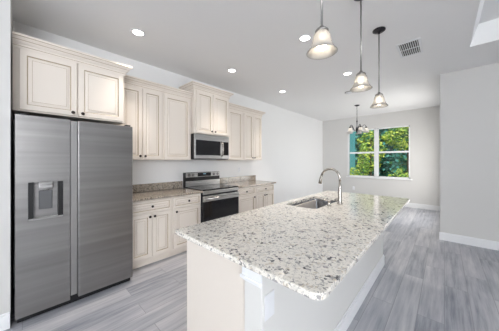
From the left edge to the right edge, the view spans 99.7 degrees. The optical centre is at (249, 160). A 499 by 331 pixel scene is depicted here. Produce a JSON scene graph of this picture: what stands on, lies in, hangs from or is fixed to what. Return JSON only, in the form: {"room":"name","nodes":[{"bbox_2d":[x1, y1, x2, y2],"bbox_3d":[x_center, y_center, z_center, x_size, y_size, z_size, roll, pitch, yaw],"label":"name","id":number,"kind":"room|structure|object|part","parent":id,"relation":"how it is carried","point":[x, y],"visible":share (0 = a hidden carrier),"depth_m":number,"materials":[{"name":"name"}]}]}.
{"room":"kitchen","nodes":[
{"label":"kitchen","id":0,"kind":"room"},
{"bbox_2d":[0,0,12,325],"bbox_3d":[-2.652,-0.067,1.783,0.985,2.920,0.852,0,0,43],"label":"wall","id":1,"kind":"structure","parent":0,"point":[6,13],"depth_m":1.75,"materials":[{"name":"white paint"}]},
{"bbox_2d":[0,312,9,330],"bbox_3d":[-2.279,1.325,1.450,0.014,0.137,0.831,0,0,43],"label":"baseboard","id":2,"kind":"structure","parent":1,"relation":"attached to","point":[4,318],"depth_m":1.73,"materials":[{"name":"white wood"}]},
{"bbox_2d":[13,21,322,287],"bbox_3d":[-0.165,-0.067,5.046,0.200,2.920,8.980,0,0,43],"label":"wall","id":3,"kind":"structure","parent":0,"point":[292,142],"depth_m":5.47,"materials":[{"name":"white paint"}]},
{"bbox_2d":[12,31,131,124],"bbox_3d":[-1.994,-0.797,2.424,0.676,0.680,0.966,0,0,43],"label":"upper cabinet","id":4,"kind":"object","parent":3,"relation":"attached to","point":[50,80],"visible":1,"depth_m":2.13,"materials":[{"name":"beige wood"}]},
{"bbox_3d":[-1.950,-0.744,2.058,0.020,0.549,0.410,0,0,43],"label":"door","id":5,"kind":"part","parent":4,"relation":"part of","materials":[{"name":"beige wood"}]},
{"bbox_3d":[-1.994,-1.080,2.424,0.676,0.114,0.966,0,0,43],"label":"crown moulding","id":6,"kind":"part","parent":4,"relation":"part of","materials":[{"name":"beige wood"}]},
{"bbox_3d":[-1.660,-0.744,2.371,0.020,0.549,0.422,0,0,43],"label":"door","id":7,"kind":"part","parent":4,"relation":"part of","materials":[{"name":"beige wood"}]},
{"bbox_2d":[120,74,163,159],"bbox_3d":[-1.616,-0.575,3.057,0.371,1.125,0.605,0,0,43],"label":"upper cabinet","id":8,"kind":"object","parent":3,"relation":"attached to","point":[142,97],"visible":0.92,"depth_m":2.99,"materials":[{"name":"beige wood"}]},
{"bbox_3d":[-1.614,-0.521,2.870,0.020,0.994,0.277,0,0,43],"label":"door","id":9,"kind":"part","parent":8,"relation":"part of","materials":[{"name":"beige wood"}]},
{"bbox_3d":[-1.616,-1.080,3.057,0.371,0.114,0.605,0,0,43],"label":"crown moulding","id":10,"kind":"part","parent":8,"relation":"part of","materials":[{"name":"beige wood"}]},
{"bbox_3d":[-1.419,-0.521,3.079,0.020,0.994,0.275,0,0,43],"label":"door","id":11,"kind":"part","parent":8,"relation":"part of","materials":[{"name":"beige wood"}]},
{"bbox_2d":[133,181,182,192],"bbox_3d":[-1.567,0.419,3.369,0.020,0.117,1.078,0,0,43],"label":"backsplash","id":12,"kind":"structure","parent":3,"relation":"attached to","point":[177,184],"depth_m":3.42,"materials":[{"name":"brown stone"}]},
{"bbox_2d":[162,85,192,159],"bbox_3d":[-1.243,-0.575,3.459,0.371,1.125,0.487,0,0,43],"label":"upper cabinet","id":13,"kind":"object","parent":3,"relation":"attached to","point":[176,103],"visible":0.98,"depth_m":3.34,"materials":[{"name":"beige wood"}]},
{"bbox_3d":[-1.243,-1.080,3.459,0.371,0.114,0.487,0,0,43],"label":"crown moulding","id":14,"kind":"part","parent":13,"relation":"part of","materials":[{"name":"beige wood"}]},
{"bbox_2d":[178,81,233,136],"bbox_3d":[-0.781,-0.883,3.899,0.451,0.837,0.912,0,0,43],"label":"upper cabinet","id":15,"kind":"object","parent":3,"relation":"attached to","point":[209,105],"visible":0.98,"depth_m":3.70,"materials":[{"name":"beige wood"}]},
{"bbox_3d":[-0.777,-0.830,3.655,0.020,0.706,0.337,0,0,43],"label":"door","id":16,"kind":"part","parent":15,"relation":"part of","materials":[{"name":"beige wood"}]},
{"bbox_3d":[-0.781,-1.245,3.899,0.451,0.114,0.912,0,0,43],"label":"crown moulding","id":17,"kind":"part","parent":15,"relation":"part of","materials":[{"name":"beige wood"}]},
{"bbox_2d":[191,133,228,159],"bbox_3d":[-0.775,-0.242,3.894,0.463,0.434,0.764,0,0,43],"label":"microwave","id":18,"kind":"object","parent":15,"relation":"attached to","point":[203,147],"visible":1,"depth_m":3.72,"materials":[{"name":"silver metal"}]},
{"bbox_3d":[-0.718,-0.216,3.730,0.034,0.358,0.599,0,0,43],"label":"door","id":19,"kind":"part","parent":18,"relation":"part of","materials":[{"name":"black glass"}]},
{"bbox_3d":[-0.458,-0.216,4.011,0.034,0.358,0.160,0,0,43],"label":"control panel","id":20,"kind":"part","parent":18,"relation":"part of","materials":[{"name":"silver metal"}]},
{"bbox_3d":[-0.533,-0.830,3.918,0.020,0.706,0.356,0,0,43],"label":"door","id":21,"kind":"part","parent":15,"relation":"part of","materials":[{"name":"beige wood"}]},
{"bbox_2d":[228,103,244,159],"bbox_3d":[-0.385,-0.575,4.386,0.371,1.125,0.464,0,0,43],"label":"upper cabinet","id":22,"kind":"object","parent":3,"relation":"attached to","point":[235,111],"visible":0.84,"depth_m":4.29,"materials":[{"name":"beige wood"}]},
{"bbox_3d":[-0.385,-1.080,4.386,0.371,0.114,0.464,0,0,43],"label":"crown moulding","id":23,"kind":"part","parent":22,"relation":"part of","materials":[{"name":"beige wood"}]},
{"bbox_2d":[220,175,255,183],"bbox_3d":[-0.259,0.416,4.781,0.020,0.123,1.196,0,0,43],"label":"backsplash","id":24,"kind":"structure","parent":3,"relation":"attached to","point":[251,177],"depth_m":4.75,"materials":[{"name":"brown stone"}]},
{"bbox_2d":[243,107,265,159],"bbox_3d":[0.009,-0.575,4.810,0.371,1.125,0.690,0,0,43],"label":"upper cabinet","id":25,"kind":"object","parent":3,"relation":"attached to","point":[252,118],"visible":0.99,"depth_m":4.67,"materials":[{"name":"beige wood"}]},
{"bbox_3d":[-0.022,-0.521,4.588,0.020,0.994,0.282,0,0,43],"label":"door","id":26,"kind":"part","parent":25,"relation":"part of","materials":[{"name":"beige wood"}]},
{"bbox_3d":[0.009,-1.080,4.810,0.371,0.114,0.690,0,0,43],"label":"crown moulding","id":27,"kind":"part","parent":25,"relation":"part of","materials":[{"name":"beige wood"}]},
{"bbox_3d":[0.179,-0.521,4.805,0.020,0.994,0.286,0,0,43],"label":"door","id":28,"kind":"part","parent":25,"relation":"part of","materials":[{"name":"beige wood"}]},
{"bbox_2d":[4,207,498,330],"bbox_3d":[1.544,1.453,0.600,8.750,0.120,13.180,0,0,43],"label":"floor","id":29,"kind":"structure","parent":0,"point":[425,282],"depth_m":2.14,"materials":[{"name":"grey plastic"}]},
{"bbox_2d":[15,113,132,322],"bbox_3d":[-1.940,0.490,2.357,0.791,1.797,0.906,0,0,43],"label":"refrigerator","id":30,"kind":"object","parent":29,"relation":"on","point":[74,180],"visible":1,"depth_m":2.02,"materials":[{"name":"grey metal"}]},
{"bbox_3d":[-1.870,0.471,1.916,0.082,1.727,0.354,0,0,43],"label":"freezer door","id":31,"kind":"part","parent":30,"relation":"part of","materials":[{"name":"silver metal"}]},
{"bbox_3d":[-1.852,0.227,1.913,0.047,0.076,0.094,0,0,43],"label":"dispenser spout","id":32,"kind":"part","parent":30,"relation":"part of","materials":[{"name":"silver metal"}]},
{"bbox_3d":[-1.855,0.349,1.920,0.057,0.320,0.227,0,0,43],"label":"dispenser panel","id":33,"kind":"part","parent":30,"relation":"part of","materials":[{"name":"black plastic"}]},
{"bbox_3d":[-1.542,0.471,2.271,0.082,1.727,0.492,0,0,43],"label":"door","id":34,"kind":"part","parent":30,"relation":"part of","materials":[{"name":"silver metal"}]},
{"bbox_2d":[133,197,171,268],"bbox_3d":[-1.506,0.952,2.982,0.633,0.881,0.584,0,0,43],"label":"base cabinet","id":35,"kind":"object","parent":29,"relation":"on","point":[152,219],"visible":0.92,"depth_m":2.80,"materials":[{"name":"beige wood"}]},
{"bbox_3d":[-1.393,0.983,2.698,0.020,0.576,0.265,0,0,43],"label":"door","id":36,"kind":"part","parent":35,"relation":"part of","materials":[{"name":"beige wood"}]},
{"bbox_3d":[-1.299,0.604,2.799,0.020,0.154,0.540,0,0,43],"label":"drawer","id":37,"kind":"part","parent":35,"relation":"part of","materials":[{"name":"beige wood"}]},
{"bbox_3d":[-1.206,0.983,2.899,0.020,0.576,0.265,0,0,43],"label":"door","id":38,"kind":"part","parent":35,"relation":"part of","materials":[{"name":"beige wood"}]},
{"bbox_2d":[133,188,202,201],"bbox_3d":[-1.337,0.494,3.156,0.645,0.030,1.078,0,0,43],"label":"countertop","id":39,"kind":"structure","parent":35,"relation":"on","point":[156,194],"depth_m":3.08,"materials":[{"name":"brown stone"}]},
{"bbox_2d":[170,193,200,255],"bbox_3d":[-1.141,0.952,3.376,0.633,0.881,0.486,0,0,43],"label":"base cabinet","id":40,"kind":"object","parent":29,"relation":"on","point":[186,209],"visible":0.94,"depth_m":3.14,"materials":[{"name":"beige wood"}]},
{"bbox_3d":[-0.937,0.604,3.189,0.020,0.154,0.454,0,0,43],"label":"drawer","id":41,"kind":"part","parent":40,"relation":"part of","materials":[{"name":"beige wood"}]},
{"bbox_3d":[-0.937,0.983,3.189,0.020,0.576,0.454,0,0,43],"label":"door","id":42,"kind":"part","parent":40,"relation":"part of","materials":[{"name":"beige wood"}]},
{"bbox_2d":[183,171,238,222],"bbox_3d":[-0.672,0.803,3.812,0.688,1.180,0.780,0,0,43],"label":"range","id":43,"kind":"object","parent":29,"relation":"on","point":[218,200],"visible":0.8,"depth_m":3.71,"materials":[{"name":"grey metal"}]},
{"bbox_3d":[-0.866,0.414,3.998,0.004,0.098,0.764,0,0,43],"label":"riser panel","id":44,"kind":"part","parent":43,"relation":"part of","materials":[{"name":"silver metal"}]},
{"bbox_3d":[-0.863,0.257,3.995,0.012,0.083,0.764,0,0,43],"label":"control panel","id":45,"kind":"part","parent":43,"relation":"part of","materials":[{"name":"silver metal"}]},
{"bbox_2d":[185,184,237,190],"bbox_3d":[-0.671,0.475,3.811,0.535,0.023,0.780,0,0,43],"label":"cooktop","id":46,"kind":"object","parent":43,"relation":"in","point":[201,187],"depth_m":3.74,"materials":[{"name":"grey glass"}]},
{"bbox_3d":[-0.476,0.515,3.630,0.028,0.055,0.776,0,0,43],"label":"rail","id":47,"kind":"part","parent":43,"relation":"part of","materials":[{"name":"silver metal"}]},
{"bbox_3d":[-0.473,0.617,3.628,0.034,0.092,0.776,0,0,43],"label":"oven door","id":48,"kind":"part","parent":43,"relation":"part of","materials":[{"name":"silver metal"}]},
{"bbox_3d":[-0.473,0.911,3.628,0.034,0.494,0.776,0,0,43],"label":"oven glass","id":49,"kind":"part","parent":43,"relation":"part of","materials":[{"name":"black glass"}]},
{"bbox_3d":[-0.441,0.608,3.598,0.058,0.024,0.700,0,0,43],"label":"oven handle","id":50,"kind":"part","parent":43,"relation":"part of","materials":[{"name":"silver metal"}]},
{"bbox_2d":[238,186,254,212],"bbox_3d":[-0.259,0.952,4.328,0.633,0.881,0.526,0,0,43],"label":"base cabinet","id":51,"kind":"object","parent":29,"relation":"on","point":[246,196],"visible":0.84,"depth_m":4.13,"materials":[{"name":"beige wood"}]},
{"bbox_3d":[-0.056,0.604,4.140,0.020,0.154,0.494,0,0,43],"label":"drawer","id":52,"kind":"part","parent":51,"relation":"part of","materials":[{"name":"beige wood"}]},
{"bbox_3d":[-0.056,0.983,4.140,0.020,0.576,0.494,0,0,43],"label":"door","id":53,"kind":"part","parent":51,"relation":"part of","materials":[{"name":"beige wood"}]},
{"bbox_2d":[222,180,275,187],"bbox_3d":[-0.029,0.494,4.568,0.645,0.030,1.196,0,0,43],"label":"countertop","id":54,"kind":"structure","parent":51,"relation":"on","point":[242,184],"depth_m":4.44,"materials":[{"name":"brown stone"}]},
{"bbox_2d":[255,184,273,208],"bbox_3d":[0.139,0.952,4.758,0.633,0.881,0.641,0,0,43],"label":"base cabinet","id":55,"kind":"object","parent":29,"relation":"on","point":[264,194],"visible":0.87,"depth_m":4.54,"materials":[{"name":"beige wood"}]},
{"bbox_3d":[0.231,0.983,4.451,0.020,0.576,0.285,0,0,43],"label":"door","id":56,"kind":"part","parent":55,"relation":"part of","materials":[{"name":"beige wood"}]},
{"bbox_3d":[0.342,0.604,4.570,0.020,0.154,0.610,0,0,43],"label":"drawer","id":57,"kind":"part","parent":55,"relation":"part of","materials":[{"name":"beige wood"}]},
{"bbox_3d":[0.443,0.983,4.679,0.020,0.576,0.313,0,0,43],"label":"door","id":58,"kind":"part","parent":55,"relation":"part of","materials":[{"name":"beige wood"}]},
{"bbox_2d":[187,200,384,330],"bbox_3d":[0.667,0.951,2.124,0.732,0.882,2.589,0,0,43],"label":"kitchen island","id":59,"kind":"object","parent":29,"relation":"on","point":[223,294],"visible":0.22,"depth_m":1.24,"materials":[{"name":"beige wood"}]},
{"bbox_3d":[-0.210,0.951,1.228,0.546,0.882,0.022,0,0,43],"label":"panel","id":60,"kind":"part","parent":59,"relation":"part of","materials":[{"name":"beige wood"}]},
{"bbox_2d":[265,290,273,321],"bbox_3d":[0.095,0.675,0.984,0.008,0.116,0.072,0,0,43],"label":"wall outlet","id":61,"kind":"object","parent":59,"relation":"attached to","point":[269,298],"visible":1,"depth_m":0.98,"materials":[{"name":"white plastic"}]},
{"bbox_2d":[175,191,409,300],"bbox_3d":[0.754,0.494,2.065,1.066,0.030,2.623,0,0,43],"label":"island countertop","id":62,"kind":"structure","parent":59,"relation":"on","point":[308,252],"depth_m":1.31,"materials":[{"name":"white stone"}]},
{"bbox_2d":[292,198,335,208],"bbox_3d":[0.765,0.606,2.471,0.405,0.194,0.775,0,0,43],"label":"sink","id":63,"kind":"object","parent":62,"relation":"in","point":[319,203],"visible":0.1,"depth_m":2.78,"materials":[{"name":"silver metal"}]},
{"bbox_2d":[318,168,342,204],"bbox_3d":[0.907,0.280,2.388,0.278,0.398,0.094,0,0,43],"label":"faucet","id":64,"kind":"object","parent":62,"relation":"on","point":[339,198],"visible":0.98,"depth_m":2.32,"materials":[{"name":"silver metal"}]},
{"bbox_3d":[0.689,0.604,2.626,0.020,0.154,0.588,0,0,43],"label":"drawer","id":65,"kind":"part","parent":59,"relation":"part of","materials":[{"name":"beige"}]},
{"bbox_3d":[0.895,1.324,1.925,0.127,0.136,2.571,0,0,43],"label":"baseboard","id":66,"kind":"part","parent":59,"relation":"part of","materials":[{"name":"white wood"}]},
{"bbox_2d":[12,0,498,120],"bbox_3d":[1.544,-1.697,0.600,8.750,0.340,13.180,0,0,43],"label":"ceiling","id":67,"kind":"structure","parent":0,"point":[199,40],"depth_m":2.67,"materials":[{"name":"white paint"}]},
{"bbox_2d":[130,28,144,36],"bbox_3d":[-1.327,-1.523,2.505,0.160,0.006,0.160,0,0,43],"label":"recessed light","id":68,"kind":"object","parent":67,"relation":"in","point":[137,32],"visible":1,"depth_m":2.50,"materials":[{"name":"white plastic"}]},
{"bbox_2d":[227,68,236,72],"bbox_3d":[-0.296,-1.523,3.558,0.160,0.006,0.160,0,0,43],"label":"recessed light","id":69,"kind":"object","parent":67,"relation":"in","point":[231,70],"visible":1,"depth_m":3.55,"materials":[{"name":"white plastic"}]},
{"bbox_2d":[298,34,311,41],"bbox_3d":[0.690,-1.523,2.617,0.160,0.006,0.160,0,0,43],"label":"recessed light","id":70,"kind":"object","parent":67,"relation":"in","point":[306,37],"visible":1,"depth_m":2.61,"materials":[{"name":"white plastic"}]},
{"bbox_2d":[306,0,337,59],"bbox_3d":[0.451,-1.101,1.316,0.187,0.851,0.187,0,0,43],"label":"pendant lamp","id":71,"kind":"object","parent":67,"relation":"hanging from","point":[322,47],"visible":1,"depth_m":1.30,"materials":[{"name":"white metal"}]},
{"bbox_3d":[0.451,-1.158,1.316,0.012,0.658,0.013,0,0,43],"label":"stem","id":72,"kind":"part","parent":71,"relation":"part of","materials":[{"name":"grey metal"}]},
{"bbox_3d":[0.451,-0.740,1.316,0.187,0.130,0.187,0,0,43],"label":"lamp shade","id":73,"kind":"part","parent":71,"relation":"part of","materials":[{"name":"white glass"}]},
{"bbox_3d":[0.451,-0.733,1.316,0.064,0.083,0.064,0,0,43],"label":"bulb","id":74,"kind":"part","parent":71,"relation":"part of","materials":[{"name":"white glass"}]},
{"bbox_2d":[347,105,368,133],"bbox_3d":[2.965,-1.139,5.798,0.582,0.774,0.566,0,0,43],"label":"chandelier","id":75,"kind":"object","parent":67,"relation":"hanging from","point":[359,130],"visible":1,"depth_m":5.70,"materials":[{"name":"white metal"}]},
{"bbox_2d":[350,0,372,91],"bbox_3d":[1.024,-1.092,1.934,0.187,0.868,0.187,0,0,43],"label":"pendant lamp","id":76,"kind":"object","parent":67,"relation":"hanging from","point":[361,84],"visible":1,"depth_m":1.93,"materials":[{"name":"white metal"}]},
{"bbox_3d":[1.024,-1.149,1.934,0.012,0.675,0.013,0,0,43],"label":"stem","id":77,"kind":"part","parent":76,"relation":"part of","materials":[{"name":"grey metal"}]},
{"bbox_3d":[1.024,-0.723,1.934,0.187,0.130,0.187,0,0,43],"label":"lamp shade","id":78,"kind":"part","parent":76,"relation":"part of","materials":[{"name":"white glass"}]},
{"bbox_2d":[370,26,387,107],"bbox_3d":[1.511,-1.079,2.455,0.187,0.893,0.187,0,0,43],"label":"pendant lamp","id":79,"kind":"object","parent":67,"relation":"hanging from","point":[379,101],"visible":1,"depth_m":2.45,"materials":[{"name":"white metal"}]},
{"bbox_3d":[1.511,-1.137,2.455,0.012,0.700,0.013,0,0,43],"label":"stem","id":80,"kind":"part","parent":79,"relation":"part of","materials":[{"name":"grey metal"}]},
{"bbox_3d":[1.511,-0.698,2.455,0.187,0.130,0.187,0,0,43],"label":"lamp shade","id":81,"kind":"part","parent":79,"relation":"part of","materials":[{"name":"white glass"}]},
{"bbox_2d":[395,37,422,57],"bbox_3d":[2.180,-1.522,2.861,0.260,0.010,0.470,0,0,43],"label":"ceiling vent","id":82,"kind":"object","parent":67,"relation":"in","point":[412,47],"visible":1,"depth_m":2.85,"materials":[{"name":"white plastic"}]},
{"bbox_2d":[323,106,439,205],"bbox_3d":[4.179,-0.067,7.006,3.510,2.920,0.200,0,0,43],"label":"wall","id":83,"kind":"structure","parent":0,"point":[424,186],"depth_m":6.47,"materials":[{"name":"white paint"}]},
{"bbox_2d":[348,128,374,176],"bbox_3d":[3.851,-0.262,7.238,0.852,1.610,0.070,0,0,43],"label":"window","id":84,"kind":"structure","parent":83,"relation":"in","point":[349,152],"depth_m":7.34,"materials":[{"name":"white plastic"}]},
{"bbox_3d":[3.849,-0.277,7.237,0.780,0.056,0.045,0,0,43],"label":"meeting rail","id":85,"kind":"part","parent":84,"relation":"part of","materials":[{"name":"white plastic"}]},
{"bbox_2d":[375,128,376,176],"bbox_3d":[4.208,-0.262,6.955,0.057,1.610,0.155,0,0,43],"label":"trim","id":86,"kind":"structure","parent":83,"relation":"attached to","point":[375,128],"depth_m":6.90,"materials":[{"name":"white"}]},
{"bbox_2d":[346,176,411,179],"bbox_3d":[4.142,0.557,6.878,1.870,0.041,0.061,0,0,43],"label":"trim","id":87,"kind":"structure","parent":83,"relation":"attached to","point":[346,176],"depth_m":6.80,"materials":[{"name":"white"}]},
{"bbox_2d":[377,125,409,178],"bbox_3d":[4.521,-0.262,6.618,0.861,1.610,0.070,0,0,43],"label":"window","id":88,"kind":"structure","parent":83,"relation":"in","point":[378,151],"depth_m":6.67,"materials":[{"name":"white"}]},
{"bbox_3d":[4.519,-0.277,6.616,0.789,0.056,0.045,0,0,43],"label":"meeting rail","id":89,"kind":"part","parent":88,"relation":"part of","materials":[{"name":"white plastic"}]},
{"bbox_2d":[405,203,439,210],"bbox_3d":[4.062,1.325,6.967,3.389,0.137,0.014,0,0,43],"label":"baseboard","id":90,"kind":"structure","parent":83,"relation":"attached to","point":[411,205],"depth_m":6.07,"materials":[{"name":"white"}]},
{"bbox_2d":[440,62,498,241],"bbox_3d":[6.235,-0.067,3.021,5.158,2.920,2.854,0,0,43],"label":"wall","id":91,"kind":"structure","parent":0,"point":[469,98],"depth_m":3.47,"materials":[{"name":"white paint"}]},
{"bbox_2d":[439,232,498,250],"bbox_3d":[5.218,1.325,2.006,5.070,0.137,0.014,0,0,43],"label":"baseboard","id":92,"kind":"structure","parent":91,"relation":"attached to","point":[494,245],"depth_m":3.47,"materials":[{"name":"white wood"}]},
{"label":"outside","id":93,"kind":"structure","parent":0,"visible":0},
{"bbox_3d":[10.130,1.643,13.878,24.000,0.100,17.870,0,0,43],"label":"ground","id":94,"kind":"structure","parent":93,"visible":0},
{"bbox_2d":[350,132,355,173],"bbox_3d":[5.798,-0.107,12.411,0.840,3.400,0.090,0,0,43],"label":"fence","id":95,"kind":"object","parent":94,"relation":"on","point":[352,136],"visible":0.07,"depth_m":12.19,"materials":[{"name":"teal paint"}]},
{"bbox_2d":[350,167,363,175],"bbox_3d":[5.341,0.958,11.277,1.635,1.271,1.149,0,0,43],"label":"shrub","id":96,"kind":"object","parent":94,"relation":"on","point":[353,170],"visible":0.14,"depth_m":10.98,"materials":[{"name":"green plant"}]},
{"bbox_2d":[356,146,368,175],"bbox_3d":[6.299,0.379,11.733,0.725,2.431,0.821,0,0,30],"label":"shrub","id":97,"kind":"object","parent":94,"relation":"on","point":[360,162],"visible":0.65,"depth_m":11.62,"materials":[{"name":"green plant"}]},
{"bbox_2d":[357,130,387,175],"bbox_3d":[7.303,-0.250,12.604,1.616,3.689,1.663,0,0,43],"label":"tree","id":98,"kind":"object","parent":94,"relation":"on","point":[365,136],"visible":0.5,"depth_m":12.44,"materials":[{"name":"green plant"}]},
{"bbox_2d":[355,129,395,175],"bbox_3d":[9.248,-1.213,15.950,3.192,5.799,3.689,0,0,43],"label":"tree","id":99,"kind":"object","parent":94,"relation":"on","point":[385,164],"visible":0.17,"depth_m":15.07,"materials":[{"name":"green plant"}]},
{"bbox_2d":[355,129,407,176],"bbox_3d":[13.477,-1.211,18.201,17.326,5.759,1.377,0,0,43],"label":"hedge","id":100,"kind":"object","parent":94,"relation":"on","point":[395,156],"visible":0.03,"depth_m":18.44,"materials":[{"name":"teal plant"}]},
{"bbox_2d":[381,127,408,174],"bbox_3d":[8.812,-0.308,11.706,2.586,3.805,1.976,0,0,43],"label":"tree","id":101,"kind":"object","parent":94,"relation":"on","point":[405,143],"visible":0.43,"depth_m":11.71,"materials":[{"name":"green plant"}]},
{"bbox_2d":[388,167,408,177],"bbox_3d":[7.342,0.954,10.142,1.288,1.314,1.197,0,0,43],"label":"shrub","id":102,"kind":"object","parent":94,"relation":"on","point":[398,170],"visible":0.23,"depth_m":10.04,"materials":[{"name":"green plant"}]},
{"bbox_2d":[397,128,406,176],"bbox_3d":[11.517,-1.299,13.917,3.420,6.040,3.334,0,0,-5],"label":"tree","id":103,"kind":"object","parent":94,"relation":"on","point":[403,157],"visible":0.07,"depth_m":14.25,"materials":[{"name":"green plant"}]}
]}

